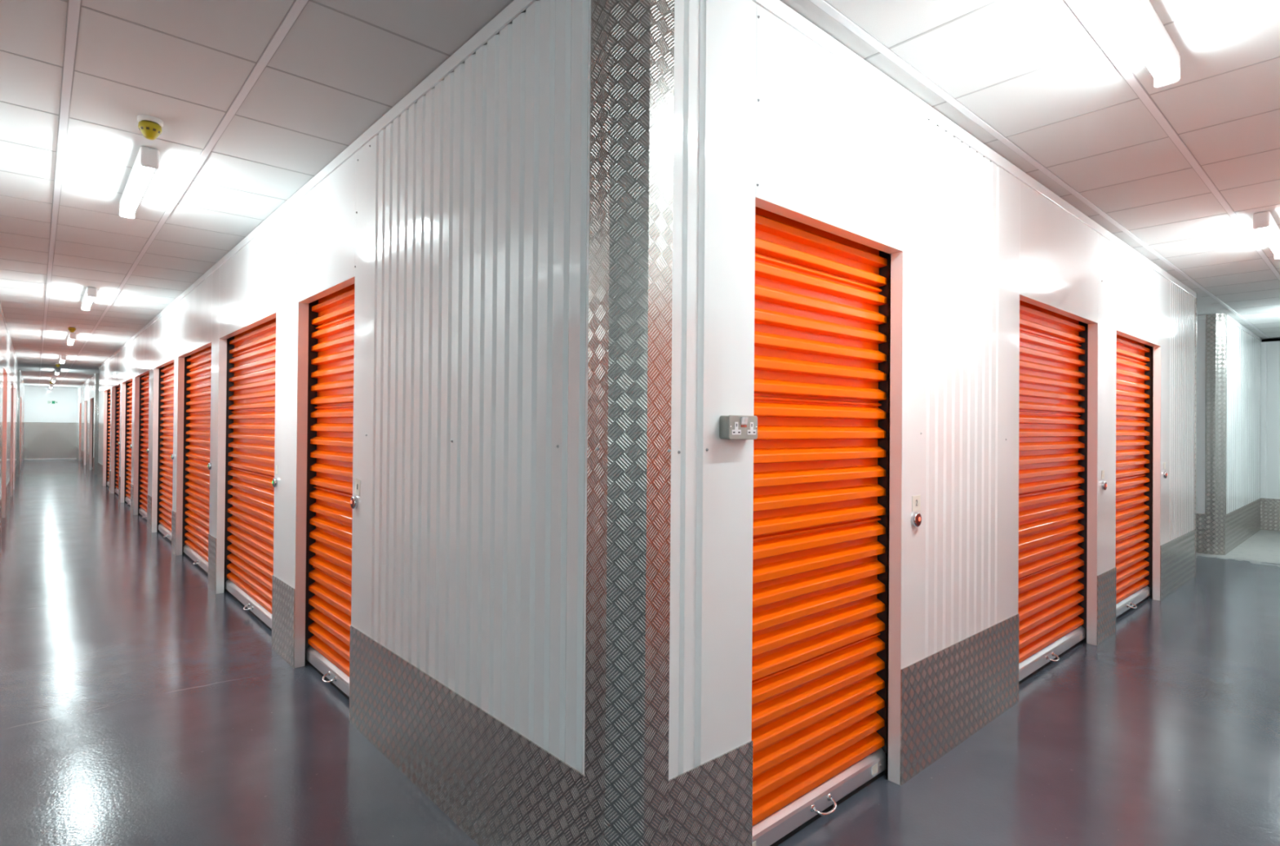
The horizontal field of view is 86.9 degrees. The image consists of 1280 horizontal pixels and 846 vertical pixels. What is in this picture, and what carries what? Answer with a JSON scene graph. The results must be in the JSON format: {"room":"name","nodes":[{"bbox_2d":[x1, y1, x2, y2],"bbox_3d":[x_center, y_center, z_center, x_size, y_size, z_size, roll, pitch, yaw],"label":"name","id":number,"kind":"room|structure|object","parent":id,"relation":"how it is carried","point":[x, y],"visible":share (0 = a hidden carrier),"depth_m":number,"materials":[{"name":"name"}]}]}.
{"room":"self storage corridor","nodes":[
{"label":"self storage corridor","id":0,"kind":"room"},
{"bbox_2d":[0,301,17,517],"bbox_3d":[-8.550,0.018,8.995,0.074,3.076,21.538,1,0,-42],"label":"wall","id":1,"kind":"structure","parent":0,"point":[8,358],"depth_m":11.09,"materials":[{"name":"white metal"}]},
{"bbox_2d":[0,465,16,535],"bbox_3d":[-8.538,1.301,9.007,0.005,0.510,21.538,1,0,-42],"label":"baseboard","id":2,"kind":"structure","parent":1,"relation":"attached to","point":[8,486],"depth_m":11.72,"materials":[{"name":"grey metal"}]},
{"bbox_2d":[16,369,19,476],"bbox_3d":[-19.128,-0.010,18.311,3.409,3.076,0.182,1,0,-42],"label":"wall","id":3,"kind":"structure","parent":0,"point":[18,375],"depth_m":19.37,"materials":[{"name":"white metal"}]},
{"bbox_2d":[18,369,25,469],"bbox_3d":[-21.866,0.002,23.891,0.074,3.076,11.788,1,0,-42],"label":"wall","id":4,"kind":"structure","parent":0,"point":[21,431],"depth_m":22.45,"materials":[{"name":"white metal"}]},
{"bbox_2d":[18,447,24,475],"bbox_3d":[-21.854,1.286,23.903,0.005,0.510,11.788,1,0,-42],"label":"baseboard","id":5,"kind":"structure","parent":4,"relation":"attached to","point":[23,451],"depth_m":23.43,"materials":[{"name":"grey metal"}]},
{"bbox_2d":[23,386,77,459],"bbox_3d":[-25.105,0.006,28.932,2.063,3.078,0.068,1,0,-42],"label":"wall","id":6,"kind":"structure","parent":0,"point":[50,429],"depth_m":28.85,"materials":[{"name":"white paint"}]},
{"bbox_2d":[47,400,57,404],"bbox_3d":[-25.105,-0.886,28.885,0.342,0.154,0.023,1,0,-42],"label":"exit sign","id":7,"kind":"object","parent":6,"relation":"attached to","point":[49,402],"visible":1,"depth_m":28.88,"materials":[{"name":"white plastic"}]},
{"bbox_2d":[76,373,95,470],"bbox_3d":[-20.562,0.020,25.057,0.074,3.076,11.788,1,0,-42],"label":"wall","id":8,"kind":"structure","parent":0,"point":[86,391],"depth_m":25.01,"materials":[{"name":"white metal"}]},
{"bbox_2d":[76,447,93,473],"bbox_3d":[-20.595,1.303,25.029,0.005,0.510,11.788,1,0,-42],"label":"baseboard","id":9,"kind":"structure","parent":8,"relation":"attached to","point":[77,448],"depth_m":25.01,"materials":[{"name":"grey metal"}]},
{"bbox_2d":[85,401,87,464],"bbox_3d":[-19.875,0.290,24.402,0.081,2.539,1.961,1,0,-42],"label":"roller shutter","id":10,"kind":"object","parent":8,"relation":"attached to","point":[86,402],"visible":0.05,"depth_m":25.09,"materials":[{"name":"orange paint"}]},
{"bbox_2d":[91,398,93,470],"bbox_3d":[-17.558,0.293,21.810,0.081,2.539,1.961,1,0,-42],"label":"roller shutter","id":11,"kind":"object","parent":8,"relation":"attached to","point":[93,398],"visible":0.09,"depth_m":22.49,"materials":[{"name":"orange paint"}]},
{"bbox_2d":[93,373,98,474],"bbox_3d":[-15.351,0.041,21.687,3.332,3.076,0.182,1,0,-42],"label":"wall","id":12,"kind":"structure","parent":0,"point":[96,387],"depth_m":20.54,"materials":[{"name":"white metal"}]},
{"bbox_2d":[97,0,591,774],"bbox_3d":[-7.312,0.034,10.102,0.074,3.076,21.538,1,0,-42],"label":"wall","id":13,"kind":"structure","parent":0,"point":[460,226],"depth_m":2.73,"materials":[{"name":"white metal"}]},
{"bbox_2d":[106,390,110,487],"bbox_3d":[-12.563,0.297,16.091,0.081,2.539,2.120,1,0,-42],"label":"roller shutter","id":14,"kind":"object","parent":13,"relation":"attached to","point":[108,446],"visible":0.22,"depth_m":16.84,"materials":[{"name":"orange paint"}]},
{"bbox_2d":[114,385,119,494],"bbox_3d":[-10.998,0.299,14.340,0.081,2.539,2.120,1,0,-42],"label":"roller shutter","id":15,"kind":"object","parent":13,"relation":"attached to","point":[117,388],"visible":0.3,"depth_m":15.08,"materials":[{"name":"orange paint"}]},
{"bbox_2d":[124,380,132,506],"bbox_3d":[-9.486,0.301,12.619,0.120,2.539,2.098,1,0,-42],"label":"roller shutter","id":16,"kind":"object","parent":13,"relation":"attached to","point":[129,384],"visible":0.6,"depth_m":13.27,"materials":[{"name":"orange paint"}]},
{"bbox_2d":[137,373,149,519],"bbox_3d":[-7.909,0.303,10.855,0.120,2.539,2.086,1,0,-42],"label":"roller shutter","id":17,"kind":"object","parent":13,"relation":"attached to","point":[144,380],"visible":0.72,"depth_m":11.40,"materials":[{"name":"orange paint"}]},
{"bbox_2d":[156,362,173,542],"bbox_3d":[-6.287,0.304,9.041,0.120,2.539,2.075,1,0,-42],"label":"roller shutter","id":18,"kind":"object","parent":13,"relation":"attached to","point":[166,388],"visible":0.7,"depth_m":9.47,"materials":[{"name":"orange paint"}]},
{"bbox_2d":[182,346,211,574],"bbox_3d":[-4.756,0.306,7.328,0.120,2.539,2.177,1,0,-42],"label":"roller shutter","id":19,"kind":"object","parent":13,"relation":"attached to","point":[197,366],"visible":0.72,"depth_m":7.62,"materials":[{"name":"orange paint"}]},
{"bbox_2d":[208,462,211,469],"bbox_3d":[-4.113,0.413,6.458,0.026,0.066,0.066,1,0,-42],"label":"door lock","id":20,"kind":"object","parent":13,"relation":"attached to","point":[209,464],"visible":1,"depth_m":6.44,"materials":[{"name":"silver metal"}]},
{"bbox_2d":[223,317,275,631],"bbox_3d":[-3.170,0.308,5.554,0.120,2.539,2.126,1,0,-42],"label":"roller shutter","id":21,"kind":"object","parent":13,"relation":"attached to","point":[249,520],"visible":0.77,"depth_m":5.70,"materials":[{"name":"orange paint"}]},
{"bbox_2d":[271,477,277,487],"bbox_3d":[-2.544,0.414,4.703,0.026,0.066,0.066,1,0,-42],"label":"door lock","id":22,"kind":"object","parent":13,"relation":"attached to","point":[274,482],"visible":1,"depth_m":4.69,"materials":[{"name":"silver metal"}]},
{"bbox_2d":[304,283,355,699],"bbox_3d":[-1.804,0.310,4.026,0.120,2.539,1.174,1,0,-42],"label":"roller shutter","id":23,"kind":"object","parent":13,"relation":"attached to","point":[331,361],"visible":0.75,"depth_m":4.17,"materials":[{"name":"orange paint"}]},
{"bbox_2d":[97,462,584,845],"bbox_3d":[-7.344,1.317,10.075,0.005,0.510,21.538,1,0,-42],"label":"baseboard","id":24,"kind":"structure","parent":13,"relation":"attached to","point":[498,785],"depth_m":2.69,"materials":[{"name":"grey metal"}]},
{"bbox_2d":[350,495,358,508],"bbox_3d":[-1.499,0.416,3.534,0.026,0.066,0.066,1,0,-42],"label":"door lock","id":25,"kind":"object","parent":13,"relation":"attached to","point":[353,500],"visible":1,"depth_m":3.52,"materials":[{"name":"silver metal"}]},
{"bbox_2d":[355,478,360,496],"bbox_3d":[-1.471,0.334,3.521,0.004,0.090,0.078,1,0,-42],"label":"sticker","id":26,"kind":"object","parent":13,"relation":"attached to","point":[357,482],"visible":1,"depth_m":3.52,"materials":[{"name":"white paper"}]},
{"bbox_2d":[583,0,674,845],"bbox_3d":[-0.036,0.043,2.006,0.254,3.076,0.075,0,0,5],"label":"guard","id":27,"kind":"object","parent":13,"relation":"attached to","point":[632,64],"visible":1,"depth_m":1.98,"materials":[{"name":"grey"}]},
{"bbox_2d":[0,0,1279,387],"bbox_3d":[-7.545,-1.501,15.392,20.634,0.062,44.004,1,0,-42],"label":"ceiling","id":28,"kind":"structure","parent":0,"point":[253,100],"depth_m":3.26,"materials":[{"name":"white tile"}]},
{"bbox_2d":[54,368,59,374],"bbox_3d":[-16.768,-1.468,19.456,0.087,0.111,1.243,1,0,-42],"label":"lamp","id":29,"kind":"object","parent":28,"relation":"attached to","point":[57,371],"visible":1,"depth_m":19.01,"materials":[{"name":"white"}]},
{"bbox_2d":[59,355,66,364],"bbox_3d":[-13.349,-1.464,15.632,0.087,0.111,1.243,1,0,-42],"label":"lamp","id":30,"kind":"object","parent":28,"relation":"attached to","point":[63,357],"visible":1,"depth_m":15.20,"materials":[{"name":"white plastic"}]},
{"bbox_2d":[66,332,75,345],"bbox_3d":[-9.930,-1.460,11.807,0.087,0.111,1.243,1,0,-42],"label":"lamp","id":31,"kind":"object","parent":28,"relation":"attached to","point":[72,336],"visible":1,"depth_m":11.49,"materials":[{"name":"white plastic"}]},
{"bbox_2d":[67,338,74,345],"bbox_3d":[-9.930,-1.430,11.807,0.068,0.044,1.194,1,0,-42],"label":"diffuser","id":32,"kind":"object","parent":31,"relation":"attached to","point":[70,341],"depth_m":11.86,"materials":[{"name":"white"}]},
{"bbox_2d":[67,325,76,332],"bbox_3d":[-8.897,-1.467,10.589,0.104,0.097,0.104,1,0,-42],"label":"smoke detector","id":33,"kind":"object","parent":28,"relation":"attached to","point":[71,328],"visible":1,"depth_m":10.56,"materials":[{"name":"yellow plastic"}]},
{"bbox_2d":[80,286,97,311],"bbox_3d":[-6.511,-1.456,7.983,0.087,0.111,1.243,1,0,-42],"label":"lamp","id":34,"kind":"object","parent":28,"relation":"attached to","point":[91,293],"visible":1,"depth_m":7.72,"materials":[{"name":"white plastic"}]},
{"bbox_2d":[82,295,94,310],"bbox_3d":[-6.511,-1.426,7.983,0.068,0.044,1.194,1,0,-42],"label":"diffuser","id":35,"kind":"object","parent":34,"relation":"attached to","point":[87,300],"depth_m":7.95,"materials":[{"name":"white plastic"}]},
{"bbox_2d":[119,146,159,218],"bbox_3d":[-3.092,-1.452,4.158,0.087,0.111,1.243,1,0,-42],"label":"lamp","id":36,"kind":"object","parent":28,"relation":"attached to","point":[147,160],"visible":1,"depth_m":3.96,"materials":[{"name":"white plastic"}]},
{"bbox_2d":[120,164,154,217],"bbox_3d":[-3.092,-1.422,4.158,0.068,0.044,1.194,1,0,-42],"label":"diffuser","id":37,"kind":"object","parent":36,"relation":"attached to","point":[141,175],"depth_m":4.10,"materials":[{"name":"white plastic"}]},
{"bbox_2d":[137,114,163,140],"bbox_3d":[-2.435,-1.460,3.361,0.104,0.097,0.104,1,0,-42],"label":"smoke detector","id":38,"kind":"object","parent":28,"relation":"attached to","point":[150,126],"visible":1,"depth_m":3.33,"materials":[{"name":"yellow plastic"}]},
{"bbox_2d":[1101,0,1180,88],"bbox_3d":[1.674,-1.425,2.325,1.243,0.111,0.087,1,0,-42],"label":"lamp","id":39,"kind":"object","parent":28,"relation":"attached to","point":[1138,20],"visible":1,"depth_m":2.45,"materials":[{"name":"white plastic"}]},
{"bbox_2d":[1253,211,1279,259],"bbox_3d":[4.716,-1.384,5.045,1.243,0.111,0.087,1,0,-42],"label":"lamp","id":40,"kind":"object","parent":28,"relation":"attached to","point":[1264,221],"visible":1,"depth_m":4.76,"materials":[{"name":"white plastic"}]},
{"bbox_2d":[1257,223,1279,257],"bbox_3d":[4.716,-1.354,5.045,1.194,0.044,0.068,1,0,-42],"label":"diffuser","id":41,"kind":"object","parent":40,"relation":"attached to","point":[1269,232],"depth_m":4.90,"materials":[{"name":"white plastic"}]},
{"bbox_2d":[0,458,1279,845],"bbox_3d":[-7.570,1.648,15.373,20.634,0.091,44.004,1,0,-42],"label":"floor","id":42,"kind":"structure","parent":0,"point":[142,704],"depth_m":3.52,"materials":[{"name":"grey concrete"}]},
{"bbox_2d":[668,0,1196,784],"bbox_3d":[3.037,0.084,4.705,7.966,3.076,0.074,1,0,-42],"label":"wall","id":43,"kind":"structure","parent":0,"point":[772,113],"depth_m":3.00,"materials":[{"name":"white metal"}]},
{"bbox_2d":[719,414,757,439],"bbox_3d":[0.327,0.015,2.212,0.145,0.079,0.050,1,0,-42],"label":"power socket","id":44,"kind":"object","parent":43,"relation":"attached to","point":[731,426],"visible":1,"depth_m":2.18,"materials":[{"name":"grey metal"}]},
{"bbox_2d":[731,422,741,434],"bbox_3d":[0.310,0.017,2.172,0.044,0.041,0.001,1,0,-42],"label":"outlet","id":45,"kind":"object","parent":44,"relation":"attached to","point":[735,426],"depth_m":2.17,"materials":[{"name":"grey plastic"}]},
{"bbox_2d":[740,416,745,426],"bbox_3d":[0.334,-0.003,2.190,0.014,0.033,0.007,1,0,-42],"label":"switch","id":46,"kind":"object","parent":44,"relation":"attached to","point":[742,418],"depth_m":2.19,"materials":[{"name":"white plastic"}]},
{"bbox_2d":[743,417,748,426],"bbox_3d":[0.345,-0.003,2.200,0.014,0.033,0.007,1,0,-42],"label":"switch","id":47,"kind":"object","parent":44,"relation":"attached to","point":[745,419],"depth_m":2.20,"materials":[{"name":"white plastic"}]},
{"bbox_2d":[746,422,755,434],"bbox_3d":[0.367,0.018,2.224,0.044,0.041,0.001,1,0,-42],"label":"outlet","id":48,"kind":"object","parent":44,"relation":"attached to","point":[751,426],"depth_m":2.22,"materials":[{"name":"white plastic"}]},
{"bbox_2d":[751,206,889,845],"bbox_3d":[0.714,0.322,2.708,1.172,2.539,0.120,1,0,-42],"label":"roller shutter","id":49,"kind":"object","parent":43,"relation":"attached to","point":[821,404],"visible":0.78,"depth_m":2.73,"materials":[{"name":"orange paint"}]},
{"bbox_2d":[911,494,920,511],"bbox_3d":[1.257,0.364,3.075,0.078,0.068,0.004,1,0,-42],"label":"sticker","id":50,"kind":"object","parent":43,"relation":"attached to","point":[916,500],"visible":1,"depth_m":3.07,"materials":[{"name":"white paper"}]},
{"bbox_2d":[911,511,921,526],"bbox_3d":[1.255,0.437,3.058,0.066,0.066,0.026,1,0,-42],"label":"door lock","id":51,"kind":"object","parent":43,"relation":"attached to","point":[916,519],"visible":1,"depth_m":3.04,"materials":[{"name":"silver metal"}]},
{"bbox_2d":[667,528,1195,845],"bbox_3d":[3.047,1.367,4.675,7.966,0.510,0.005,1,0,-42],"label":"baseboard","id":52,"kind":"structure","parent":43,"relation":"attached to","point":[948,695],"depth_m":3.19,"materials":[{"name":"grey metal"}]},
{"bbox_2d":[1017,299,1088,684],"bbox_3d":[2.712,0.349,4.494,1.682,2.539,0.120,1,0,-42],"label":"roller shutter","id":53,"kind":"object","parent":43,"relation":"attached to","point":[1054,346],"visible":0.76,"depth_m":4.60,"materials":[{"name":"orange paint"}]},
{"bbox_2d":[1101,470,1104,479],"bbox_3d":[3.448,0.385,5.035,0.068,0.064,0.002,1,0,-42],"label":"paper label","id":54,"kind":"object","parent":43,"relation":"attached to","point":[1102,471],"visible":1,"depth_m":5.02,"materials":[{"name":"white paper"}]},
{"bbox_2d":[1101,480,1106,489],"bbox_3d":[3.455,0.467,5.025,0.066,0.066,0.026,1,0,-42],"label":"door lock","id":55,"kind":"object","parent":43,"relation":"attached to","point":[1104,485],"visible":1,"depth_m":5.01,"materials":[{"name":"silver metal"}]},
{"bbox_2d":[1115,334,1152,619],"bbox_3d":[4.212,0.369,5.835,1.636,2.539,0.120,1,0,-42],"label":"roller shutter","id":56,"kind":"object","parent":43,"relation":"attached to","point":[1134,359],"visible":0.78,"depth_m":6.04,"materials":[{"name":"orange paint"}]},
{"bbox_2d":[1163,471,1167,478],"bbox_3d":[4.938,0.487,6.351,0.066,0.066,0.026,1,0,-42],"label":"door lock","id":57,"kind":"object","parent":43,"relation":"attached to","point":[1165,473],"visible":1,"depth_m":6.34,"materials":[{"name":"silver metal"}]},
{"bbox_2d":[1194,297,1196,576],"bbox_3d":[6.017,0.124,7.365,0.023,3.076,0.066,1,0,-42],"label":"strip","id":58,"kind":"object","parent":43,"relation":"attached to","point":[1195,298],"visible":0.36,"depth_m":7.34,"materials":[{"name":"white metal"}]},
{"bbox_2d":[1195,314,1205,513],"bbox_3d":[6.222,0.141,9.930,0.074,3.076,3.241,1,0,-42],"label":"wall","id":59,"kind":"structure","parent":0,"point":[1201,319],"depth_m":8.74,"materials":[{"name":"white metal"}]},
{"bbox_2d":[1195,513,1204,553],"bbox_3d":[6.189,1.424,9.902,0.005,0.510,3.241,1,0,-42],"label":"baseboard","id":60,"kind":"structure","parent":59,"relation":"attached to","point":[1200,517],"depth_m":8.73,"materials":[{"name":"grey metal"}]},
{"bbox_2d":[1204,313,1226,555],"bbox_3d":[7.400,0.143,8.654,0.254,3.076,0.075,0,0,5],"label":"guard","id":61,"kind":"object","parent":59,"relation":"attached to","point":[1215,456],"visible":1,"depth_m":8.63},
{"bbox_2d":[1226,314,1261,514],"bbox_3d":[8.741,0.161,9.804,3.311,3.076,0.074,1,0,-42],"label":"wall","id":62,"kind":"structure","parent":0,"point":[1243,345],"depth_m":9.63,"materials":[{"name":"white metal"}]},
{"bbox_2d":[1226,497,1260,553],"bbox_3d":[8.751,1.444,9.774,3.311,0.510,0.005,1,0,-42],"label":"baseboard","id":63,"kind":"structure","parent":62,"relation":"attached to","point":[1242,522],"depth_m":9.55,"materials":[{"name":"grey metal"}]},
{"bbox_2d":[1260,340,1279,498],"bbox_3d":[11.233,0.202,9.548,0.064,3.030,3.647,1,0,-42],"label":"wall","id":64,"kind":"structure","parent":0,"point":[1270,350],"depth_m":10.81,"materials":[{"name":"white metal"}]},
{"bbox_2d":[1260,497,1279,531],"bbox_3d":[11.197,1.462,9.517,0.005,0.510,3.647,1,0,-42],"label":"baseboard","id":65,"kind":"structure","parent":64,"relation":"attached to","point":[1269,508],"depth_m":10.79,"materials":[{"name":"grey metal"}]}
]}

